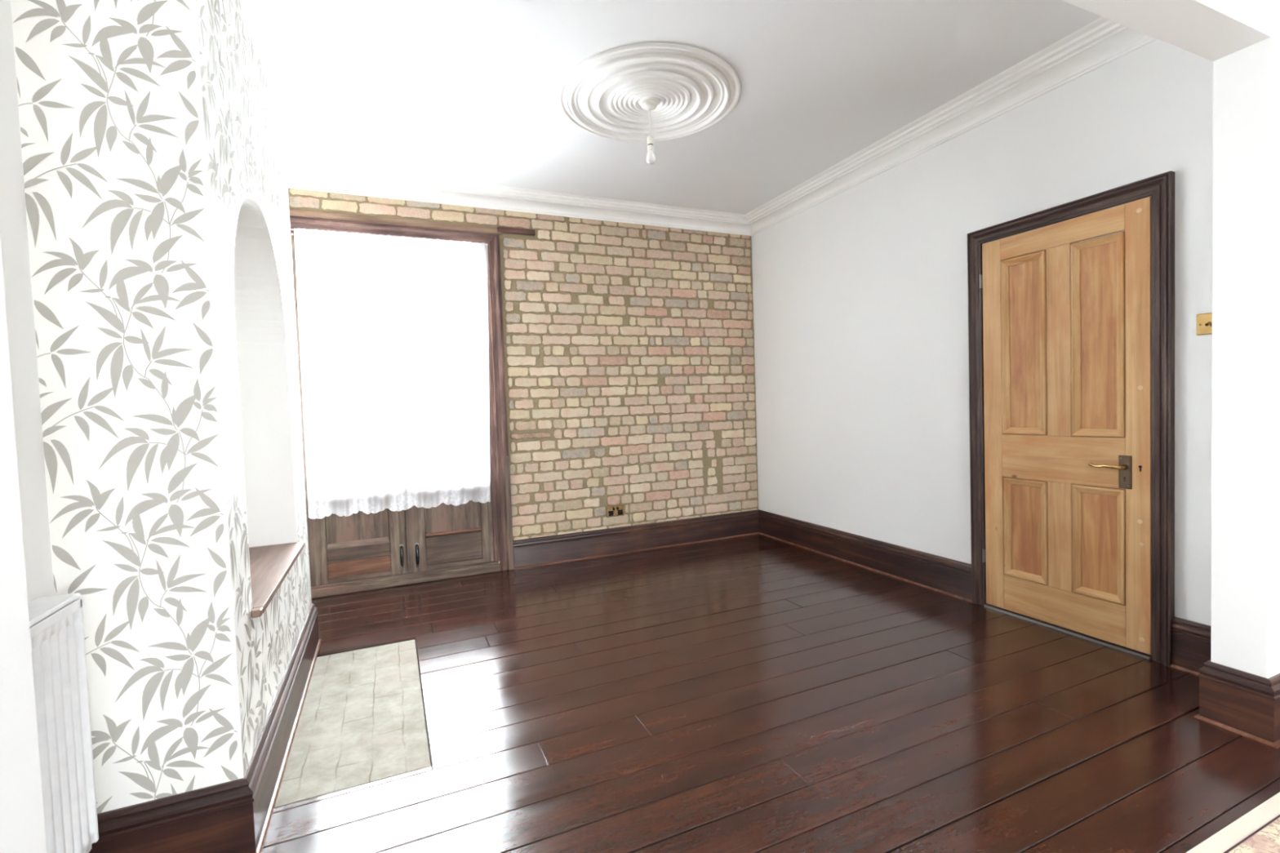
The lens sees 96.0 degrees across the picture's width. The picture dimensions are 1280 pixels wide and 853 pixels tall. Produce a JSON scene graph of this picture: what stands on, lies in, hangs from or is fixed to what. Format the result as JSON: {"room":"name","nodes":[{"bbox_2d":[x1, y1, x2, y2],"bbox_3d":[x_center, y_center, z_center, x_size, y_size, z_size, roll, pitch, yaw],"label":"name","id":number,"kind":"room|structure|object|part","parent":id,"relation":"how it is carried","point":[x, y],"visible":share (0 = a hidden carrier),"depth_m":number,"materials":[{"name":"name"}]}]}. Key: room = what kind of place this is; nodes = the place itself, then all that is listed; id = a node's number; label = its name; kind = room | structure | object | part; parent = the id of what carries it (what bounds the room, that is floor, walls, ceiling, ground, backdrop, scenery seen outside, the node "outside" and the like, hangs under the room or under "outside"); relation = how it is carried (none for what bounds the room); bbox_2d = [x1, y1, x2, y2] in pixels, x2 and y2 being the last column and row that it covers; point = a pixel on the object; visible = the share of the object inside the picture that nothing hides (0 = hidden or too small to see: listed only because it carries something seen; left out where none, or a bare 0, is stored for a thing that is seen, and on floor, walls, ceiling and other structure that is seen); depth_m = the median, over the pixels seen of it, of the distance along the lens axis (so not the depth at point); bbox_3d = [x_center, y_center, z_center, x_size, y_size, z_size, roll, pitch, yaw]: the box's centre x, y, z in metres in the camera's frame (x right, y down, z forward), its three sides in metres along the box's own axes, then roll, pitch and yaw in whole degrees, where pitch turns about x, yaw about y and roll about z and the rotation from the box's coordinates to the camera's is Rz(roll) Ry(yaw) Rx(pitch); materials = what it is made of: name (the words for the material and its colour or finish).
{"room":"living room","nodes":[
{"label":"living room","id":0,"kind":"room"},
{"bbox_2d":[0,240,46,852],"bbox_3d":[-0.948,-0.166,0.630,0.309,2.768,0.145,-3,2,-24],"label":"wall","id":1,"kind":"structure","parent":0,"point":[22,826],"depth_m":0.74,"materials":[{"name":"white paint"}]},
{"bbox_2d":[0,0,54,603],"bbox_3d":[-0.880,-0.142,-0.056,0.120,2.768,8.220,-3,2,-24],"label":"wall","id":2,"kind":"structure","parent":0,"point":[13,220],"depth_m":1.33,"materials":[{"name":"white paint"}]},
{"bbox_2d":[27,592,98,852],"bbox_3d":[-1.190,0.788,1.045,0.109,0.809,0.647,-3,2,-24],"label":"radiator","id":3,"kind":"object","parent":2,"relation":"attached to","point":[56,628],"visible":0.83,"depth_m":1.22,"materials":[{"name":"white metal"}]},
{"bbox_2d":[27,592,82,639],"bbox_3d":[-1.179,0.401,1.017,0.076,0.035,0.602,-3,2,-24],"label":"grille","id":4,"kind":"object","parent":3,"relation":"attached to","point":[46,615],"depth_m":1.21,"materials":[{"name":"white metal"}]},
{"bbox_3d":[-1.289,0.672,1.297,0.076,0.566,0.012,-3,2,-24],"label":"panel","id":5,"kind":"part","parent":3,"relation":"part of","materials":[{"name":"white metal"}]},
{"bbox_2d":[10,0,311,813],"bbox_3d":[-1.599,-0.202,2.169,0.360,2.768,1.567,-3,2,-24],"label":"wall","id":6,"kind":"structure","parent":0,"point":[153,139],"depth_m":1.48,"materials":[{"name":"paper"}]},
{"bbox_2d":[88,603,321,852],"bbox_3d":[-1.541,1.055,2.224,0.392,0.211,1.631,-3,2,-24],"label":"baseboard","id":7,"kind":"structure","parent":6,"relation":"attached to","point":[234,816],"depth_m":1.54,"materials":[{"name":"brown wood"}]},
{"bbox_2d":[248,541,305,617],"bbox_3d":[-1.513,0.563,2.135,0.356,0.022,1.020,-3,2,-24],"label":"niche shelf","id":8,"kind":"object","parent":6,"relation":"attached to","point":[269,565],"visible":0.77,"depth_m":2.21,"materials":[{"name":"brown wood"}]},
{"bbox_2d":[239,0,1156,235],"bbox_3d":[-0.090,-1.614,2.838,3.789,0.101,3.262,-3,2,-24],"label":"crown molding","id":9,"kind":"structure","parent":6,"relation":"attached to","point":[282,32],"depth_m":3.35,"materials":[{"name":"paint"}]},
{"bbox_2d":[288,187,758,562],"bbox_3d":[-0.747,-0.318,4.482,4.029,2.768,0.238,-3,2,-24],"label":"wall","id":10,"kind":"structure","parent":0,"point":[629,360],"depth_m":4.61,"materials":[{"name":"brick"}]},
{"bbox_2d":[289,215,514,599],"bbox_3d":[-1.677,-0.137,4.002,1.469,2.466,0.153,-3,2,-24],"label":"door frame","id":11,"kind":"structure","parent":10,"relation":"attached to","point":[500,464],"depth_m":4.19,"materials":[{"name":"brown wood"}]},
{"bbox_2d":[290,235,408,586],"bbox_3d":[-1.934,-0.104,3.872,0.620,2.292,0.100,-3,2,-24],"label":"door","id":12,"kind":"structure","parent":11,"relation":"attached to","point":[361,545],"depth_m":3.89,"materials":[{"name":"brown wood"}]},
{"bbox_3d":[-1.923,0.641,3.921,0.387,0.335,0.014,-3,2,-24],"label":"panel","id":13,"kind":"part","parent":12,"relation":"part of","materials":[{"name":"brown wood"}]},
{"bbox_3d":[-1.917,0.623,3.906,0.381,0.297,0.018,-3,2,-24],"label":"panel moulding","id":14,"kind":"part","parent":12,"relation":"part of","materials":[{"name":"brown wood"}]},
{"bbox_3d":[-1.906,1.024,3.928,0.387,0.032,0.044,-3,2,-24],"label":"rail","id":15,"kind":"part","parent":12,"relation":"part of","materials":[{"name":"brown wood"}]},
{"bbox_2d":[290,228,488,244],"bbox_3d":[-1.664,-1.273,3.874,1.254,0.006,0.006,-3,2,-24],"label":"wire","id":16,"kind":"object","parent":11,"relation":"attached to","point":[291,228],"visible":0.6,"depth_m":3.86,"materials":[{"name":"white metal"}]},
{"bbox_2d":[293,227,397,519],"bbox_3d":[-1.924,-0.339,3.781,0.533,1.862,0.028,-3,2,-24],"label":"lace curtain","id":17,"kind":"object","parent":16,"relation":"hanging from","point":[341,278],"visible":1,"depth_m":3.78,"materials":[{"name":"white fabric"}]},
{"bbox_2d":[384,235,490,511],"bbox_3d":[-1.373,-0.367,4.024,0.686,1.863,0.028,-3,2,-24],"label":"lace curtain","id":18,"kind":"object","parent":16,"relation":"hanging from","point":[437,291],"visible":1,"depth_m":4.01,"materials":[{"name":"white fabric"}]},
{"bbox_3d":[-1.700,-1.327,3.912,1.465,0.081,0.045,-3,2,-24],"label":"head architrave","id":19,"kind":"part","parent":11,"relation":"part of","materials":[{"name":"brown wood"}]},
{"bbox_2d":[404,465,494,573],"bbox_3d":[-1.390,-0.132,4.105,0.596,2.292,0.088,-3,2,-24],"label":"door","id":20,"kind":"structure","parent":11,"relation":"attached to","point":[444,535],"depth_m":4.15,"materials":[{"name":"brown wood"}]},
{"bbox_3d":[-1.358,0.612,4.170,0.390,0.335,0.014,-3,2,-24],"label":"panel","id":21,"kind":"part","parent":20,"relation":"part of","materials":[{"name":"brown wood"}]},
{"bbox_3d":[-1.352,0.594,4.154,0.384,0.297,0.018,-3,2,-24],"label":"panel moulding","id":22,"kind":"part","parent":20,"relation":"part of","materials":[{"name":"brown wood"}]},
{"bbox_3d":[-1.343,0.764,4.155,0.382,0.028,0.028,-3,2,-24],"label":"bead rail","id":23,"kind":"part","parent":20,"relation":"part of","materials":[{"name":"brown wood"}]},
{"bbox_3d":[-1.341,0.996,4.176,0.390,0.032,0.044,-3,2,-24],"label":"rail","id":24,"kind":"part","parent":20,"relation":"part of","materials":[{"name":"brown wood"}]},
{"bbox_3d":[-1.032,-0.168,4.231,0.100,2.466,0.031,-2,2,-13],"label":"architrave","id":25,"kind":"part","parent":11,"relation":"part of","materials":[{"name":"brown wood"}]},
{"bbox_2d":[288,208,535,235],"bbox_3d":[-1.588,-1.403,3.959,1.754,0.052,0.030,-3,2,-24],"label":"trim","id":26,"kind":"structure","parent":10,"relation":"attached to","point":[295,212],"depth_m":3.95,"materials":[{"name":"brown wood"}]},
{"bbox_2d":[606,504,624,517],"bbox_3d":[-0.196,0.677,4.611,0.146,0.086,0.015,-3,2,-24],"label":"wall socket","id":27,"kind":"object","parent":10,"relation":"attached to","point":[617,510],"visible":1,"depth_m":4.61,"materials":[{"name":"gold metal"}]},
{"bbox_2d":[513,509,758,569],"bbox_3d":[0.067,0.905,4.729,2.215,0.211,0.033,-3,2,-24],"label":"baseboard","id":28,"kind":"structure","parent":10,"relation":"attached to","point":[557,548],"depth_m":4.66,"materials":[{"name":"brown wood"}]},
{"bbox_2d":[284,0,1101,214],"bbox_3d":[0.862,-1.665,0.667,3.989,0.100,8.200,-3,2,-24],"label":"ceiling","id":29,"kind":"structure","parent":0,"point":[460,90],"depth_m":2.76,"materials":[{"name":"paint"}]},
{"bbox_2d":[557,42,740,142],"bbox_3d":[0.046,-1.660,2.945,0.924,0.027,0.924,-3,2,-24],"label":"ceiling rose","id":30,"kind":"object","parent":29,"relation":"attached to","point":[693,89],"visible":0.98,"depth_m":2.85,"materials":[{"name":"paint"}]},
{"bbox_2d":[640,98,657,164],"bbox_3d":[0.052,-1.501,2.951,0.084,0.305,0.084,-3,2,-24],"label":"pendant light","id":31,"kind":"object","parent":30,"relation":"hanging from","point":[648,104],"visible":1,"depth_m":2.94,"materials":[{"name":"white plastic"}]},
{"bbox_3d":[0.056,-1.385,2.955,0.049,0.072,0.049,-3,2,-24],"label":"light bulb","id":32,"kind":"part","parent":31,"relation":"part of","materials":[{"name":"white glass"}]},
{"bbox_2d":[261,533,1279,852],"bbox_3d":[0.908,1.137,0.887,3.989,0.020,8.450,-3,2,-24],"label":"floor","id":33,"kind":"structure","parent":0,"point":[757,693],"depth_m":2.09,"materials":[{"name":"brown wood"}]},
{"bbox_2d":[274,640,431,808],"bbox_3d":[-1.165,1.152,2.388,0.485,0.017,1.193,-3,2,-24],"label":"hearth","id":34,"kind":"object","parent":33,"relation":"on","point":[362,722],"visible":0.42,"depth_m":2.21,"materials":[{"name":"stone"}]},
{"bbox_2d":[1186,792,1279,852],"bbox_3d":[1.745,1.108,0.496,2.330,0.009,2.060,-3,2,-24],"label":"area rug","id":35,"kind":"object","parent":33,"relation":"on","point":[1258,831],"visible":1,"depth_m":1.51,"materials":[{"name":"beige fabric"}]},
{"bbox_2d":[751,39,1213,655],"bbox_3d":[2.695,-0.324,1.516,0.120,2.768,8.220,-3,2,-24],"label":"wall","id":36,"kind":"structure","parent":0,"point":[860,294],"depth_m":3.48,"materials":[{"name":"white paint"}]},
{"bbox_2d":[758,509,971,602],"bbox_3d":[1.479,0.875,4.229,0.033,0.211,2.086,-3,2,-24],"label":"baseboard","id":37,"kind":"structure","parent":36,"relation":"attached to","point":[948,576],"depth_m":3.92,"materials":[{"name":"brown wood"}]},
{"bbox_2d":[967,170,1174,666],"bbox_3d":[2.049,-0.025,2.827,0.034,2.076,0.906,-3,2,-24],"label":"door surround","id":38,"kind":"object","parent":36,"relation":"attached to","point":[1161,187],"visible":1,"depth_m":2.48,"materials":[{"name":"wood"}]},
{"bbox_3d":[1.880,-0.034,3.211,0.034,2.076,0.066,-3,2,-24],"label":"architrave","id":39,"kind":"part","parent":38,"relation":"part of","materials":[{"name":"brown wood"}]},
{"bbox_2d":[978,196,1151,654],"bbox_3d":[2.029,0.005,2.827,0.074,1.982,0.766,-3,2,-24],"label":"door","id":40,"kind":"structure","parent":38,"relation":"attached to","point":[1067,326],"depth_m":2.76,"materials":[{"name":"brown wood"}]},
{"bbox_3d":[1.974,-0.417,2.964,0.020,0.914,0.223,-3,2,-24],"label":"panel moulding","id":41,"kind":"part","parent":40,"relation":"part of","materials":[{"name":"brown wood"}]},
{"bbox_3d":[2.006,0.537,2.999,0.020,0.524,0.220,-3,2,-24],"label":"panel moulding","id":42,"kind":"part","parent":40,"relation":"part of","materials":[{"name":"brown wood"}]},
{"bbox_3d":[1.984,-0.417,2.968,0.003,0.922,0.230,-3,2,-24],"label":"panel","id":43,"kind":"part","parent":40,"relation":"part of","materials":[{"name":"brown wood"}]},
{"bbox_3d":[2.017,0.537,3.004,0.003,0.531,0.227,-3,2,-24],"label":"panel","id":44,"kind":"part","parent":40,"relation":"part of","materials":[{"name":"brown wood"}]},
{"bbox_3d":[2.027,-0.930,2.794,0.016,0.112,0.562,-3,2,-24],"label":"rail","id":45,"kind":"part","parent":40,"relation":"part of","materials":[{"name":"brown wood"}]},
{"bbox_3d":[2.065,0.161,2.836,0.016,0.228,0.562,-3,2,-24],"label":"lock rail","id":46,"kind":"part","parent":40,"relation":"part of","materials":[{"name":"brown wood"}]},
{"bbox_3d":[2.090,0.899,2.863,0.016,0.188,0.562,-3,2,-24],"label":"rail","id":47,"kind":"part","parent":40,"relation":"part of","materials":[{"name":"brown wood"}]},
{"bbox_3d":[2.109,-0.408,2.656,0.020,0.911,0.215,-3,2,-24],"label":"panel moulding","id":48,"kind":"part","parent":40,"relation":"part of","materials":[{"name":"brown wood"}]},
{"bbox_3d":[2.142,0.544,2.693,0.020,0.524,0.216,-3,2,-24],"label":"panel moulding","id":49,"kind":"part","parent":40,"relation":"part of","materials":[{"name":"brown wood"}]},
{"bbox_3d":[2.120,-0.409,2.661,0.003,0.918,0.222,-3,2,-24],"label":"panel","id":50,"kind":"part","parent":40,"relation":"part of","materials":[{"name":"brown wood"}]},
{"bbox_3d":[2.152,0.544,2.697,0.003,0.531,0.223,-3,2,-24],"label":"panel","id":51,"kind":"part","parent":40,"relation":"part of","materials":[{"name":"brown wood"}]},
{"bbox_3d":[2.119,0.178,2.615,0.052,0.024,0.131,-3,2,-24],"label":"lever","id":52,"kind":"part","parent":40,"relation":"part of","materials":[{"name":"gold metal"}]},
{"bbox_3d":[2.170,0.204,2.575,0.006,0.149,0.051,-3,2,-24],"label":"handle plate","id":53,"kind":"part","parent":40,"relation":"part of","materials":[{"name":"brown metal"}]},
{"bbox_3d":[2.015,-1.026,2.789,0.034,0.071,0.906,-3,2,-24],"label":"head architrave","id":54,"kind":"part","parent":38,"relation":"part of","materials":[{"name":"brown wood"}]},
{"bbox_3d":[2.217,-0.016,2.446,0.034,2.076,0.073,-3,2,-24],"label":"architrave","id":55,"kind":"part","parent":38,"relation":"part of","materials":[{"name":"brown wood"}]},
{"bbox_2d":[1196,312,1212,335],"bbox_3d":[2.267,-0.411,2.294,0.028,0.086,0.086,-3,2,-24],"label":"light switch","id":56,"kind":"object","parent":36,"relation":"attached to","point":[1204,321],"visible":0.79,"depth_m":2.31,"materials":[{"name":"gold metal"}]},
{"bbox_2d":[1170,617,1279,748],"bbox_3d":[3.094,0.977,0.078,0.428,0.211,5.012,-3,2,-24],"label":"baseboard","id":57,"kind":"object","parent":36,"relation":"attached to","point":[1244,704],"visible":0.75,"depth_m":1.99,"materials":[{"name":"brown wood"}]},
{"bbox_2d":[1062,0,1272,61],"bbox_3d":[0.564,-1.399,1.269,3.085,0.458,0.145,-3,2,-24],"label":"beam","id":58,"kind":"structure","parent":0,"point":[1212,30],"depth_m":1.76,"materials":[{"name":"white paint"}]},
{"bbox_2d":[1210,0,1279,678],"bbox_3d":[2.195,-0.326,2.012,0.395,2.768,0.145,-3,2,-24],"label":"wall","id":59,"kind":"structure","parent":0,"point":[1246,385],"depth_m":1.92,"materials":[{"name":"white paint"}]}
]}

